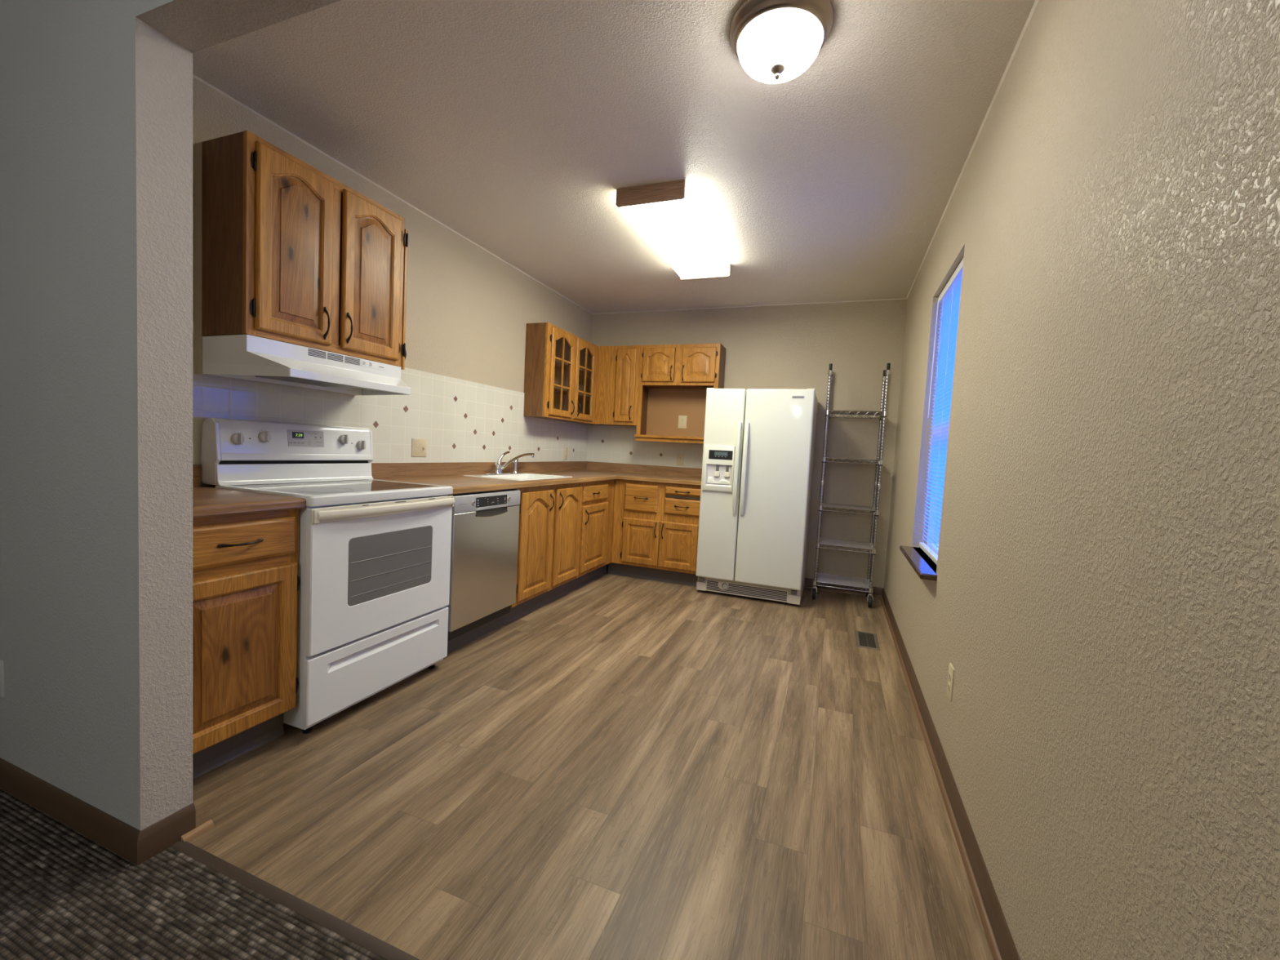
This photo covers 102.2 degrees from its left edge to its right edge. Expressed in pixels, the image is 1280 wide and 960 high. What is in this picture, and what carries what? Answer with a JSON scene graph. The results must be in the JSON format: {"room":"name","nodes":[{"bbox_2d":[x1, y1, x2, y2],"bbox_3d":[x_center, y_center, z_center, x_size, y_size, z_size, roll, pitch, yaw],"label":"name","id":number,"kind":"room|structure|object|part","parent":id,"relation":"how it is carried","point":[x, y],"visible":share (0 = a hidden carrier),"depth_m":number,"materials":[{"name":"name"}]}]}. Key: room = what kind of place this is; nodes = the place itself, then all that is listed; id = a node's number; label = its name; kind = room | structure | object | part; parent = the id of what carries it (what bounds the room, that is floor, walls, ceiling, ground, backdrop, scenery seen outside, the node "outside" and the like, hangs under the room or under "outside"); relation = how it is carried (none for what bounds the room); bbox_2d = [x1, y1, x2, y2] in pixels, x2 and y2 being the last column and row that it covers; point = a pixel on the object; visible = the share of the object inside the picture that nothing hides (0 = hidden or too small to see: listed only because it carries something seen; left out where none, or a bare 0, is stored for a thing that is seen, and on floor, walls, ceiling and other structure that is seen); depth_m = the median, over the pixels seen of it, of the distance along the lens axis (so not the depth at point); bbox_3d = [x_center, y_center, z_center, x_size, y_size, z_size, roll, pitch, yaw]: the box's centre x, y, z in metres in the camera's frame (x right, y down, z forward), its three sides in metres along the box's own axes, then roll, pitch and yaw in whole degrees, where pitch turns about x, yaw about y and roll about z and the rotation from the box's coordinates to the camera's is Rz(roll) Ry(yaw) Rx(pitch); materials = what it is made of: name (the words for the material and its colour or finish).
{"room":"kitchen","nodes":[
{"label":"kitchen","id":0,"kind":"room"},
{"bbox_2d":[0,0,341,830],"bbox_3d":[-1.430,-0.261,1.437,4.643,2.566,0.121,4,4,21],"label":"wall partition","id":1,"kind":"structure","parent":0,"point":[96,95],"depth_m":1.41,"materials":[{"name":"grey paint"}]},
{"bbox_2d":[0,659,4,697],"bbox_3d":[-2.042,0.625,1.636,0.073,0.118,0.008,4,4,21],"label":"wall outlet","id":2,"kind":"object","parent":1,"relation":"attached to","point":[2,675],"visible":1,"depth_m":1.62,"materials":[{"name":"grey plastic"}]},
{"bbox_2d":[0,757,195,865],"bbox_3d":[-2.488,0.900,1.879,2.516,0.090,0.134,4,4,21],"label":"baseboard","id":3,"kind":"structure","parent":1,"relation":"attached to","point":[135,846],"depth_m":1.46,"materials":[{"name":"brown wood"}]},
{"bbox_2d":[181,819,213,841],"bbox_3d":[-1.284,1.021,1.499,0.015,0.018,0.075,4,4,21],"label":"trim","id":4,"kind":"structure","parent":3,"relation":"attached to","point":[196,832],"depth_m":1.50,"materials":[{"name":"brown wood"}]},
{"bbox_2d":[170,840,420,959],"bbox_3d":[-0.328,1.099,1.087,2.126,0.009,0.034,4,4,21],"label":"trim","id":5,"kind":"structure","parent":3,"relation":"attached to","point":[385,950],"depth_m":1.28,"materials":[{"name":"brown wood"}]},
{"bbox_2d":[0,788,386,959],"bbox_3d":[-2.065,1.100,0.024,4.643,0.056,3.208,4,4,21],"label":"floor","id":6,"kind":"structure","parent":0,"point":[64,895],"depth_m":1.25,"materials":[{"name":"grey carpet"}]},
{"bbox_2d":[192,142,355,395],"bbox_3d":[-1.645,-0.899,2.428,0.055,0.908,0.759,4,4,21],"label":"wall","id":7,"kind":"structure","parent":0,"point":[197,148],"depth_m":2.07,"materials":[{"name":"beige paint"}]},
{"bbox_2d":[201,129,408,369],"bbox_3d":[-1.455,-0.957,2.383,0.321,0.768,0.816,4,4,21],"label":"upper cabinet","id":8,"kind":"object","parent":7,"relation":"attached to","point":[291,253],"visible":1,"depth_m":2.12,"materials":[{"name":"brown wood"}]},
{"bbox_3d":[-1.421,-0.948,2.138,0.020,0.705,0.320,4,4,21],"label":"door","id":9,"kind":"part","parent":8,"relation":"part of","materials":[{"name":"brown wood"}]},
{"bbox_3d":[-1.390,-0.597,2.344,0.019,0.038,0.682,4,4,21],"label":"rail","id":10,"kind":"part","parent":8,"relation":"part of","materials":[{"name":"brown wood"}]},
{"bbox_3d":[-1.369,-0.686,2.257,0.034,0.142,0.013,4,4,21],"label":"handle","id":11,"kind":"part","parent":8,"relation":"part of","materials":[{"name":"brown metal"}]},
{"bbox_3d":[-1.353,-1.313,2.301,0.019,0.038,0.682,4,4,21],"label":"rail","id":12,"kind":"part","parent":8,"relation":"part of","materials":[{"name":"brown wood"}]},
{"bbox_3d":[-1.328,-0.697,2.363,0.034,0.141,0.013,4,4,21],"label":"handle","id":13,"kind":"part","parent":8,"relation":"part of","materials":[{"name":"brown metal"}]},
{"bbox_3d":[-1.288,-0.962,2.489,0.020,0.705,0.324,4,4,21],"label":"door","id":14,"kind":"part","parent":8,"relation":"part of","materials":[{"name":"brown wood"}]},
{"bbox_3d":[-1.339,-0.945,2.732,0.255,0.714,0.020,4,4,21],"label":"door","id":15,"kind":"part","parent":8,"relation":"part of","materials":[{"name":"brown wood"}]},
{"bbox_2d":[202,333,410,395],"bbox_3d":[-1.444,-0.505,2.369,0.414,0.152,0.760,4,4,21],"label":"range hood","id":16,"kind":"object","parent":7,"relation":"attached to","point":[242,357],"visible":1,"depth_m":2.16,"materials":[{"name":"white metal"}]},
{"bbox_2d":[307,348,325,358],"bbox_3d":[-1.415,-0.553,2.261,0.001,0.028,0.083,4,4,21],"label":"vent grille","id":17,"kind":"object","parent":16,"relation":"attached to","point":[312,353],"depth_m":2.26,"materials":[{"name":"white plastic"}]},
{"bbox_2d":[327,352,343,361],"bbox_3d":[-1.383,-0.557,2.343,0.001,0.028,0.079,4,4,21],"label":"vent grille","id":18,"kind":"object","parent":16,"relation":"attached to","point":[331,357],"depth_m":2.34,"materials":[{"name":"white plastic"}]},
{"bbox_2d":[344,355,359,365],"bbox_3d":[-1.352,-0.560,2.425,0.001,0.028,0.081,4,4,21],"label":"vent grille","id":19,"kind":"object","parent":16,"relation":"attached to","point":[348,360],"depth_m":2.42,"materials":[{"name":"white plastic"}]},
{"bbox_3d":[-1.309,-0.564,2.538,0.001,0.031,0.148,4,4,21],"label":"switch panel","id":20,"kind":"part","parent":16,"relation":"part of","materials":[{"name":"white metal"}]},
{"bbox_2d":[192,76,592,488],"bbox_3d":[-1.308,-0.388,3.655,0.129,2.566,4.118,4,4,21],"label":"wall","id":21,"kind":"structure","parent":0,"point":[468,311],"depth_m":3.38,"materials":[{"name":"beige paint"}]},
{"bbox_2d":[411,438,426,457],"bbox_3d":[-1.391,-0.204,3.265,0.018,0.117,0.123,4,4,21],"label":"wall outlet","id":22,"kind":"object","parent":21,"relation":"attached to","point":[419,446],"visible":1,"depth_m":3.26,"materials":[{"name":"beige plastic"}]},
{"bbox_2d":[523,322,600,425],"bbox_3d":[-0.630,-0.931,4.815,0.257,0.766,1.191,4,4,21],"label":"upper cabinet","id":23,"kind":"object","parent":21,"relation":"attached to","point":[561,366],"visible":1,"depth_m":4.51,"materials":[{"name":"brown wood"}]},
{"bbox_3d":[-0.672,-0.912,4.461,0.019,0.722,0.387,4,4,21],"label":"door","id":24,"kind":"part","parent":23,"relation":"part of","materials":[{"name":"brown wood"}]},
{"bbox_2d":[553,386,589,399],"bbox_3d":[-0.672,-0.815,4.835,0.165,0.016,1.157,4,4,21],"label":"shelf","id":25,"kind":"object","parent":23,"relation":"attached to","point":[557,392],"depth_m":4.84,"materials":[{"name":"brown wood"}]},
{"bbox_2d":[555,360,591,378],"bbox_3d":[-0.660,-1.042,4.822,0.165,0.016,1.157,4,4,21],"label":"shelf","id":26,"kind":"object","parent":23,"relation":"attached to","point":[557,364],"depth_m":4.85,"materials":[{"name":"brown wood"}]},
{"bbox_3d":[-0.518,-0.928,4.866,0.019,0.722,0.385,4,4,21],"label":"door","id":27,"kind":"part","parent":23,"relation":"part of","materials":[{"name":"brown wood"}]},
{"bbox_2d":[563,447,567,459],"bbox_3d":[-0.724,-0.258,5.034,0.008,0.117,0.071,4,4,21],"label":"wall outlet","id":28,"kind":"object","parent":21,"relation":"attached to","point":[565,452],"visible":1,"depth_m":5.02,"materials":[{"name":"beige plastic"}]},
{"bbox_2d":[192,0,1038,314],"bbox_3d":[0.165,-1.556,2.994,2.943,0.007,4.018,4,4,21],"label":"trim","id":29,"kind":"structure","parent":21,"relation":"attached to","point":[1036,2],"depth_m":2.63,"materials":[{"name":"beige paint"}]},
{"bbox_2d":[187,564,993,959],"bbox_3d":[0.024,1.025,3.126,2.943,0.050,4.065,4,4,21],"label":"floor","id":30,"kind":"structure","parent":0,"point":[621,767],"depth_m":1.73,"materials":[{"name":"laminate"}]},
{"bbox_2d":[192,508,299,779],"bbox_3d":[-1.638,0.542,1.858,0.645,0.894,0.452,4,4,21],"label":"base cabinet","id":31,"kind":"object","parent":30,"relation":"on","point":[246,579],"visible":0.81,"depth_m":1.77,"materials":[{"name":"brown wood"}]},
{"bbox_3d":[-1.371,0.130,1.744,0.019,0.032,0.357,4,4,21],"label":"rail","id":32,"kind":"part","parent":31,"relation":"part of","materials":[{"name":"brown wood"}]},
{"bbox_3d":[-1.380,0.297,1.754,0.019,0.060,0.357,4,4,21],"label":"rail","id":33,"kind":"part","parent":31,"relation":"part of","materials":[{"name":"brown wood"}]},
{"bbox_3d":[-1.333,0.214,1.735,0.034,0.013,0.146,4,4,21],"label":"handle","id":34,"kind":"part","parent":31,"relation":"part of","materials":[{"name":"brown metal"}]},
{"bbox_3d":[-1.358,0.212,1.738,0.020,0.140,0.403,4,4,21],"label":"drawer","id":35,"kind":"part","parent":31,"relation":"part of","materials":[{"name":"brown wood"}]},
{"bbox_3d":[-1.377,0.597,1.764,0.020,0.562,0.410,4,4,21],"label":"door","id":36,"kind":"part","parent":31,"relation":"part of","materials":[{"name":"brown wood"}]},
{"bbox_2d":[192,464,306,518],"bbox_3d":[-1.621,0.029,1.827,0.636,0.128,0.447,4,4,21],"label":"countertop","id":37,"kind":"structure","parent":31,"relation":"on","point":[206,501],"depth_m":1.82,"materials":[{"name":"brown laminate"}]},
{"bbox_3d":[-1.392,0.497,1.760,0.019,0.769,0.448,4,4,21],"label":"frame","id":38,"kind":"part","parent":31,"relation":"part of","materials":[{"name":"brown wood"}]},
{"bbox_2d":[200,417,454,733],"bbox_3d":[-1.391,0.357,2.401,0.698,1.222,0.768,4,4,21],"label":"electric range","id":39,"kind":"object","parent":30,"relation":"on","point":[375,554],"visible":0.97,"depth_m":2.23,"materials":[{"name":"white metal"}]},
{"bbox_3d":[-1.694,-0.173,2.174,0.023,0.049,0.048,4,4,21],"label":"knob","id":40,"kind":"part","parent":39,"relation":"part of","materials":[{"name":"grey plastic"}]},
{"bbox_3d":[-1.655,-0.191,2.277,0.023,0.049,0.048,4,4,21],"label":"knob","id":41,"kind":"part","parent":39,"relation":"part of","materials":[{"name":"grey plastic"}]},
{"bbox_3d":[-1.635,-0.184,2.476,0.111,0.176,0.734,4,4,21],"label":"control panel","id":42,"kind":"part","parent":39,"relation":"part of","materials":[{"name":"white ceramic"}]},
{"bbox_3d":[-1.351,0.047,2.376,0.571,0.039,0.764,4,4,21],"label":"cooktop frame","id":43,"kind":"part","parent":39,"relation":"part of","materials":[{"name":"white metal"}]},
{"bbox_3d":[-1.358,0.031,2.378,0.499,0.007,0.682,4,4,21],"label":"ceramic glass","id":44,"kind":"part","parent":39,"relation":"part of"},
{"bbox_3d":[-1.516,-0.207,2.643,0.023,0.049,0.048,4,4,21],"label":"knob","id":45,"kind":"part","parent":39,"relation":"part of","materials":[{"name":"grey plastic"}]},
{"bbox_3d":[-1.478,-0.185,2.739,0.023,0.049,0.048,4,4,21],"label":"knob","id":46,"kind":"part","parent":39,"relation":"part of","materials":[{"name":"grey plastic"}]},
{"bbox_2d":[283,494,448,729],"bbox_3d":[-1.430,0.496,2.424,0.628,0.868,0.753,4,4,21],"label":"oven","id":47,"kind":"object","parent":39,"relation":"in","point":[295,717],"depth_m":1.98,"materials":[{"name":"white metal"}]},
{"bbox_3d":[-1.137,0.799,2.319,0.022,0.261,0.761,4,4,21],"label":"storage drawer","id":48,"kind":"part","parent":39,"relation":"part of","materials":[{"name":"white metal"}]},
{"bbox_3d":[-1.113,0.375,2.294,0.026,0.566,0.756,4,4,21],"label":"oven door","id":49,"kind":"part","parent":39,"relation":"part of","materials":[{"name":"white metal"}]},
{"bbox_3d":[-1.070,0.124,2.270,0.040,0.051,0.752,4,4,21],"label":"door handle","id":50,"kind":"part","parent":39,"relation":"part of","materials":[{"name":"beige plastic"}]},
{"bbox_2d":[445,488,520,653],"bbox_3d":[-1.153,0.495,3.094,0.596,0.889,0.598,4,4,21],"label":"dishwasher","id":51,"kind":"object","parent":30,"relation":"on","point":[485,525],"visible":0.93,"depth_m":2.95,"materials":[{"name":"silver metal"}]},
{"bbox_3d":[-0.990,0.866,3.046,0.026,0.172,0.598,4,4,21],"label":"kick plate","id":52,"kind":"part","parent":51,"relation":"part of","materials":[{"name":"plastic"}]},
{"bbox_3d":[-0.854,0.121,2.980,0.002,0.056,0.284,4,4,21],"label":"touch panel","id":53,"kind":"part","parent":51,"relation":"part of","materials":[{"name":"black plastic"}]},
{"bbox_2d":[502,482,582,624],"bbox_3d":[-0.897,0.463,3.804,0.645,0.895,0.904,4,4,21],"label":"base cabinet","id":54,"kind":"object","parent":30,"relation":"on","point":[550,516],"visible":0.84,"depth_m":3.64,"materials":[{"name":"brown wood"}]},
{"bbox_3d":[-0.707,0.429,3.505,0.020,0.714,0.395,4,4,21],"label":"door","id":55,"kind":"part","parent":54,"relation":"part of","materials":[{"name":"brown wood"}]},
{"bbox_2d":[371,461,702,494],"bbox_3d":[-0.400,-0.033,3.918,1.432,0.128,2.800,4,4,21],"label":"countertop","id":56,"kind":"structure","parent":54,"relation":"on","point":[445,473],"depth_m":3.83,"materials":[{"name":"brown laminate"}]},
{"bbox_2d":[484,451,534,475],"bbox_3d":[-1.008,-0.137,4.015,0.060,0.176,0.595,4,4,21],"label":"kitchen faucet","id":57,"kind":"object","parent":56,"relation":"on","point":[499,468],"visible":1,"depth_m":3.90,"materials":[{"name":"silver metal"}]},
{"bbox_3d":[-1.067,-0.049,3.874,0.046,0.011,0.284,4,4,21],"label":"plate","id":58,"kind":"part","parent":57,"relation":"part of","materials":[{"name":"silver metal"}]},
{"bbox_3d":[-1.040,-0.170,3.923,0.026,0.102,0.141,4,4,21],"label":"lever","id":59,"kind":"part","parent":57,"relation":"part of","materials":[{"name":"silver metal"}]},
{"bbox_3d":[-0.974,-0.141,4.082,0.023,0.153,0.445,4,4,23],"label":"spout","id":60,"kind":"part","parent":57,"relation":"part of","materials":[{"name":"silver metal"}]},
{"bbox_2d":[462,472,572,480],"bbox_3d":[-0.887,0.051,3.839,0.485,0.164,0.740,4,4,21],"label":"sink","id":61,"kind":"object","parent":56,"relation":"in","point":[520,476],"visible":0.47,"depth_m":3.97,"materials":[{"name":"white ceramic"}]},
{"bbox_2d":[511,458,518,473],"bbox_3d":[-0.986,-0.110,4.087,0.048,0.116,0.053,4,4,21],"label":"sprayer","id":62,"kind":"object","parent":61,"relation":"on","point":[515,462],"visible":0.97,"depth_m":4.07,"materials":[{"name":"silver metal"}]},
{"bbox_3d":[-0.616,0.160,3.620,0.033,0.131,0.013,4,4,21],"label":"handle","id":63,"kind":"part","parent":54,"relation":"part of","materials":[{"name":"brown metal"}]},
{"bbox_3d":[-0.569,0.154,3.744,0.033,0.133,0.013,4,4,21],"label":"handle","id":64,"kind":"part","parent":54,"relation":"part of","materials":[{"name":"brown metal"}]},
{"bbox_3d":[-0.548,0.412,3.921,0.020,0.714,0.393,4,4,21],"label":"door","id":65,"kind":"part","parent":54,"relation":"part of","materials":[{"name":"brown wood"}]},
{"bbox_2d":[568,480,614,591],"bbox_3d":[-0.606,0.433,4.567,0.645,0.895,0.728,4,4,21],"label":"base cabinet","id":66,"kind":"object","parent":30,"relation":"on","point":[597,497],"visible":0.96,"depth_m":4.38,"materials":[{"name":"brown wood"}]},
{"bbox_3d":[-0.424,0.301,4.156,0.033,0.130,0.013,4,4,21],"label":"handle","id":67,"kind":"part","parent":66,"relation":"part of","materials":[{"name":"brown metal"}]},
{"bbox_3d":[-0.386,0.475,4.364,0.020,0.542,0.479,4,4,21],"label":"door","id":68,"kind":"part","parent":66,"relation":"part of","materials":[{"name":"brown wood"}]},
{"bbox_3d":[-0.369,0.107,4.335,0.020,0.135,0.465,4,4,21],"label":"drawer","id":69,"kind":"part","parent":66,"relation":"part of","materials":[{"name":"brown wood"}]},
{"bbox_3d":[-0.373,0.390,4.435,0.019,0.770,0.650,4,4,21],"label":"frame","id":70,"kind":"part","parent":66,"relation":"part of","materials":[{"name":"brown wood"}]},
{"bbox_2d":[607,479,701,586],"bbox_3d":[0.204,0.458,4.851,0.895,0.895,0.634,4,4,21],"label":"base cabinet","id":71,"kind":"object","parent":30,"relation":"on","point":[655,525],"visible":0.95,"depth_m":4.59,"materials":[{"name":"brown wood"}]},
{"bbox_3d":[0.002,0.555,4.636,0.347,0.406,0.020,4,4,21],"label":"door","id":72,"kind":"part","parent":71,"relation":"part of","materials":[{"name":"brown wood"}]},
{"bbox_3d":[0.009,0.162,4.618,0.317,0.244,0.020,4,4,21],"label":"drawer","id":73,"kind":"part","parent":71,"relation":"part of","materials":[{"name":"brown wood"}]},
{"bbox_3d":[0.333,0.579,4.512,0.347,0.406,0.020,4,4,21],"label":"door","id":74,"kind":"part","parent":71,"relation":"part of","materials":[{"name":"brown wood"}]},
{"bbox_3d":[0.370,0.238,4.484,0.332,0.138,0.020,4,4,21],"label":"drawer","id":75,"kind":"part","parent":71,"relation":"part of","materials":[{"name":"brown wood"}]},
{"bbox_3d":[0.378,0.101,4.476,0.332,0.069,0.020,4,4,21],"label":"drawer","id":76,"kind":"part","parent":71,"relation":"part of","materials":[{"name":"brown wood"}]},
{"bbox_2d":[695,387,817,604],"bbox_3d":[1.012,0.114,4.435,0.848,1.711,0.801,4,4,21],"label":"refrigerator","id":77,"kind":"object","parent":30,"relation":"on","point":[758,448],"visible":1,"depth_m":4.11,"materials":[{"name":"metal"}]},
{"bbox_3d":[0.638,-0.095,4.197,0.247,0.373,0.016,4,4,21],"label":"dispenser frame","id":78,"kind":"part","parent":77,"relation":"part of","materials":[{"name":"plastic"}]},
{"bbox_3d":[0.662,0.037,4.236,0.318,1.559,0.066,4,4,21],"label":"freezer door","id":79,"kind":"part","parent":77,"relation":"part of","materials":[{"name":"metal"}]},
{"bbox_3d":[0.702,0.880,4.268,0.042,0.042,0.015,4,4,21],"label":"filter knob","id":80,"kind":"part","parent":77,"relation":"part of","materials":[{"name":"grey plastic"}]},
{"bbox_3d":[0.773,-0.093,4.122,0.032,0.744,0.062,4,4,21],"label":"door handle","id":81,"kind":"part","parent":77,"relation":"part of","materials":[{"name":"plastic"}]},
{"bbox_3d":[0.830,-0.089,4.100,0.032,0.744,0.062,4,4,21],"label":"door handle","id":82,"kind":"part","parent":77,"relation":"part of","materials":[{"name":"plastic"}]},
{"bbox_3d":[1.060,0.067,4.085,0.518,1.559,0.066,4,4,21],"label":"door","id":83,"kind":"part","parent":77,"relation":"part of","materials":[{"name":"metal"}]},
{"bbox_2d":[811,363,890,607],"bbox_3d":[1.780,0.034,4.351,0.494,1.961,0.424,4,4,21],"label":"wire shelving rack","id":84,"kind":"object","parent":30,"relation":"on","point":[867,584],"visible":1,"depth_m":4.29,"materials":[{"name":"metal"}]},
{"bbox_3d":[1.518,0.006,4.292,0.025,1.773,0.025,4,4,21],"label":"post","id":85,"kind":"part","parent":84,"relation":"part of","materials":[{"name":"metal"}]},
{"bbox_3d":[1.637,-0.007,4.605,0.025,1.773,0.025,4,4,21],"label":"post","id":86,"kind":"part","parent":84,"relation":"part of","materials":[{"name":"metal"}]},
{"bbox_3d":[1.733,0.874,4.424,0.445,0.038,0.350,4,4,21],"label":"wire shelf","id":87,"kind":"part","parent":84,"relation":"part of","materials":[{"name":"metal"}]},
{"bbox_3d":[1.750,0.555,4.405,0.445,0.038,0.350,4,4,21],"label":"wire shelf","id":88,"kind":"part","parent":84,"relation":"part of","materials":[{"name":"metal"}]},
{"bbox_3d":[1.766,0.241,4.386,0.445,0.038,0.350,4,4,21],"label":"wire shelf","id":89,"kind":"part","parent":84,"relation":"part of","materials":[{"name":"metal"}]},
{"bbox_3d":[1.787,-0.163,4.362,0.445,0.038,0.350,4,4,21],"label":"wire shelf","id":90,"kind":"part","parent":84,"relation":"part of","materials":[{"name":"metal"}]},
{"bbox_3d":[1.807,-0.549,4.339,0.445,0.038,0.350,4,4,21],"label":"wire shelf","id":91,"kind":"part","parent":84,"relation":"part of","materials":[{"name":"metal"}]},
{"bbox_3d":[2.038,0.023,4.453,0.025,1.773,0.025,4,4,21],"label":"post","id":92,"kind":"part","parent":84,"relation":"part of","materials":[{"name":"metal"}]},
{"bbox_3d":[1.919,0.036,4.140,0.025,1.773,0.025,4,4,21],"label":"post","id":93,"kind":"part","parent":84,"relation":"part of","materials":[{"name":"metal"}]},
{"bbox_2d":[854,630,879,650],"bbox_3d":[1.501,1.056,3.414,0.138,0.005,0.330,4,4,21],"label":"floor vent","id":94,"kind":"object","parent":30,"relation":"in","point":[863,639],"visible":1,"depth_m":3.40,"materials":[{"name":"brown metal"}]},
{"bbox_2d":[192,0,1035,313],"bbox_3d":[-1.187,-1.605,1.760,4.883,0.100,7.479,4,4,21],"label":"ceiling","id":95,"kind":"structure","parent":0,"point":[517,126],"depth_m":2.20,"materials":[{"name":"paint"}]},
{"bbox_2d":[615,179,731,280],"bbox_3d":[0.269,-1.526,3.280,0.380,0.090,1.240,4,4,21],"label":"fluorescent light","id":96,"kind":"object","parent":95,"relation":"attached to","point":[665,213],"visible":1,"depth_m":3.02,"materials":[{"name":"white plastic"}]},
{"bbox_3d":[0.052,-1.503,2.710,0.380,0.090,0.020,4,4,21],"label":"panel","id":97,"kind":"part","parent":96,"relation":"part of","materials":[{"name":"brown wood"}]},
{"bbox_3d":[0.486,-1.548,3.849,0.380,0.090,0.020,4,4,21],"label":"panel","id":98,"kind":"part","parent":96,"relation":"part of","materials":[{"name":"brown plastic"}]},
{"bbox_2d":[728,0,834,84],"bbox_3d":[0.449,-1.383,1.672,0.325,0.164,0.325,4,4,21],"label":"dome light","id":99,"kind":"object","parent":95,"relation":"attached to","point":[774,42],"visible":1,"depth_m":1.60,"materials":[{"name":"white glass"}]},
{"bbox_2d":[586,298,906,588],"bbox_3d":[0.830,-0.357,4.988,2.943,2.566,0.109,4,4,21],"label":"wall","id":100,"kind":"structure","parent":0,"point":[790,346],"depth_m":4.63,"materials":[{"name":"beige paint"}]},
{"bbox_2d":[595,345,640,426],"bbox_3d":[-0.189,-0.928,5.133,0.444,0.765,0.302,4,4,21],"label":"upper cabinet","id":101,"kind":"object","parent":100,"relation":"attached to","point":[618,366],"visible":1,"depth_m":5.03,"materials":[{"name":"brown wood"}]},
{"bbox_3d":[-0.143,-0.918,4.999,0.202,0.702,0.020,4,4,21],"label":"door","id":102,"kind":"part","parent":101,"relation":"part of","materials":[{"name":"brown wood"}]},
{"bbox_2d":[634,343,725,444],"bbox_3d":[0.375,-0.813,4.922,0.783,0.913,0.300,4,4,21],"label":"upper cabinet","id":103,"kind":"object","parent":100,"relation":"attached to","point":[674,380],"visible":0.92,"depth_m":4.91,"materials":[{"name":"brown wood"}]},
{"bbox_3d":[0.174,-1.089,4.872,0.314,0.317,0.020,4,4,21],"label":"door","id":104,"kind":"part","parent":103,"relation":"part of","materials":[{"name":"brown wood"}]},
{"bbox_2d":[634,434,703,439],"bbox_3d":[0.357,-0.406,4.955,0.783,0.024,0.260,4,4,21],"label":"niche shelf","id":105,"kind":"object","parent":103,"relation":"attached to","point":[638,437],"depth_m":4.91,"materials":[{"name":"brown wood"}]},
{"bbox_2d":[678,415,687,428],"bbox_3d":[0.416,-0.569,5.062,0.084,0.125,0.008,4,4,21],"label":"wall outlet","id":106,"kind":"object","parent":103,"relation":"attached to","point":[682,419],"visible":1,"depth_m":5.06,"materials":[{"name":"beige plastic"}]},
{"bbox_3d":[0.536,-1.058,4.735,0.317,0.316,0.020,4,4,21],"label":"door","id":107,"kind":"part","parent":103,"relation":"part of","materials":[{"name":"brown wood"}]},
{"bbox_2d":[676,453,684,466],"bbox_3d":[0.400,-0.200,5.097,0.073,0.117,0.008,4,4,21],"label":"wall outlet","id":108,"kind":"object","parent":100,"relation":"attached to","point":[680,457],"visible":1,"depth_m":5.09,"materials":[{"name":"beige plastic"}]},
{"bbox_2d":[804,577,882,597],"bbox_3d":[1.425,0.933,4.751,1.460,0.085,0.026,4,4,21],"label":"baseboard","id":109,"kind":"structure","parent":100,"relation":"attached to","point":[877,593],"depth_m":4.61,"materials":[{"name":"brown wood"}]},
{"bbox_2d":[884,0,1279,959],"bbox_3d":[0.976,-0.114,1.050,0.140,2.566,7.379,4,4,21],"label":"wall","id":110,"kind":"structure","parent":0,"point":[1103,604],"depth_m":0.91,"materials":[{"name":"beige paint"}]},
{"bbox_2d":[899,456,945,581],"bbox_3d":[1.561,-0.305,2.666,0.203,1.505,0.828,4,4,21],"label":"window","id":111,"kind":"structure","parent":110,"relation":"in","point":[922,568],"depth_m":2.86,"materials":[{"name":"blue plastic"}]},
{"bbox_3d":[1.495,0.430,2.719,0.143,0.027,0.824,4,4,21],"label":"sill","id":112,"kind":"part","parent":111,"relation":"part of","materials":[{"name":"brown wood"}]},
{"bbox_2d":[919,258,963,564],"bbox_3d":[1.575,-0.320,2.677,0.051,1.469,0.786,4,4,21],"label":"window blind","id":113,"kind":"object","parent":110,"relation":"attached to","point":[949,297],"visible":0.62,"depth_m":2.76,"materials":[{"name":"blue plastic"}]},
{"bbox_3d":[1.543,0.400,2.718,0.028,0.026,0.782,4,4,21],"label":"rail","id":114,"kind":"part","parent":113,"relation":"part of","materials":[{"name":"white plastic"}]},
{"bbox_3d":[1.675,-0.323,2.926,0.026,1.428,0.002,4,4,21],"label":"ladder cord","id":115,"kind":"part","parent":113,"relation":"part of","materials":[{"name":"white fabric"}]},
{"bbox_3d":[1.580,-0.313,2.675,0.026,1.428,0.002,4,4,21],"label":"ladder cord","id":116,"kind":"part","parent":113,"relation":"part of","materials":[{"name":"fabric"}]},
{"bbox_3d":[1.617,-1.031,2.632,0.040,0.042,0.786,4,4,21],"label":"head rail","id":117,"kind":"part","parent":113,"relation":"part of","materials":[{"name":"white plastic"}]},
{"bbox_2d":[880,587,1020,959],"bbox_3d":[0.817,1.119,1.107,0.026,0.085,7.279,4,4,21],"label":"baseboard","id":118,"kind":"structure","parent":110,"relation":"attached to","point":[1000,940],"depth_m":1.64,"materials":[{"name":"brown wood"}]},
{"bbox_2d":[946,662,954,702],"bbox_3d":[1.171,0.762,1.948,0.008,0.124,0.072,4,4,21],"label":"wall outlet","id":119,"kind":"object","parent":110,"relation":"attached to","point":[951,670],"visible":1,"depth_m":1.93,"materials":[{"name":"beige plastic"}]}
]}

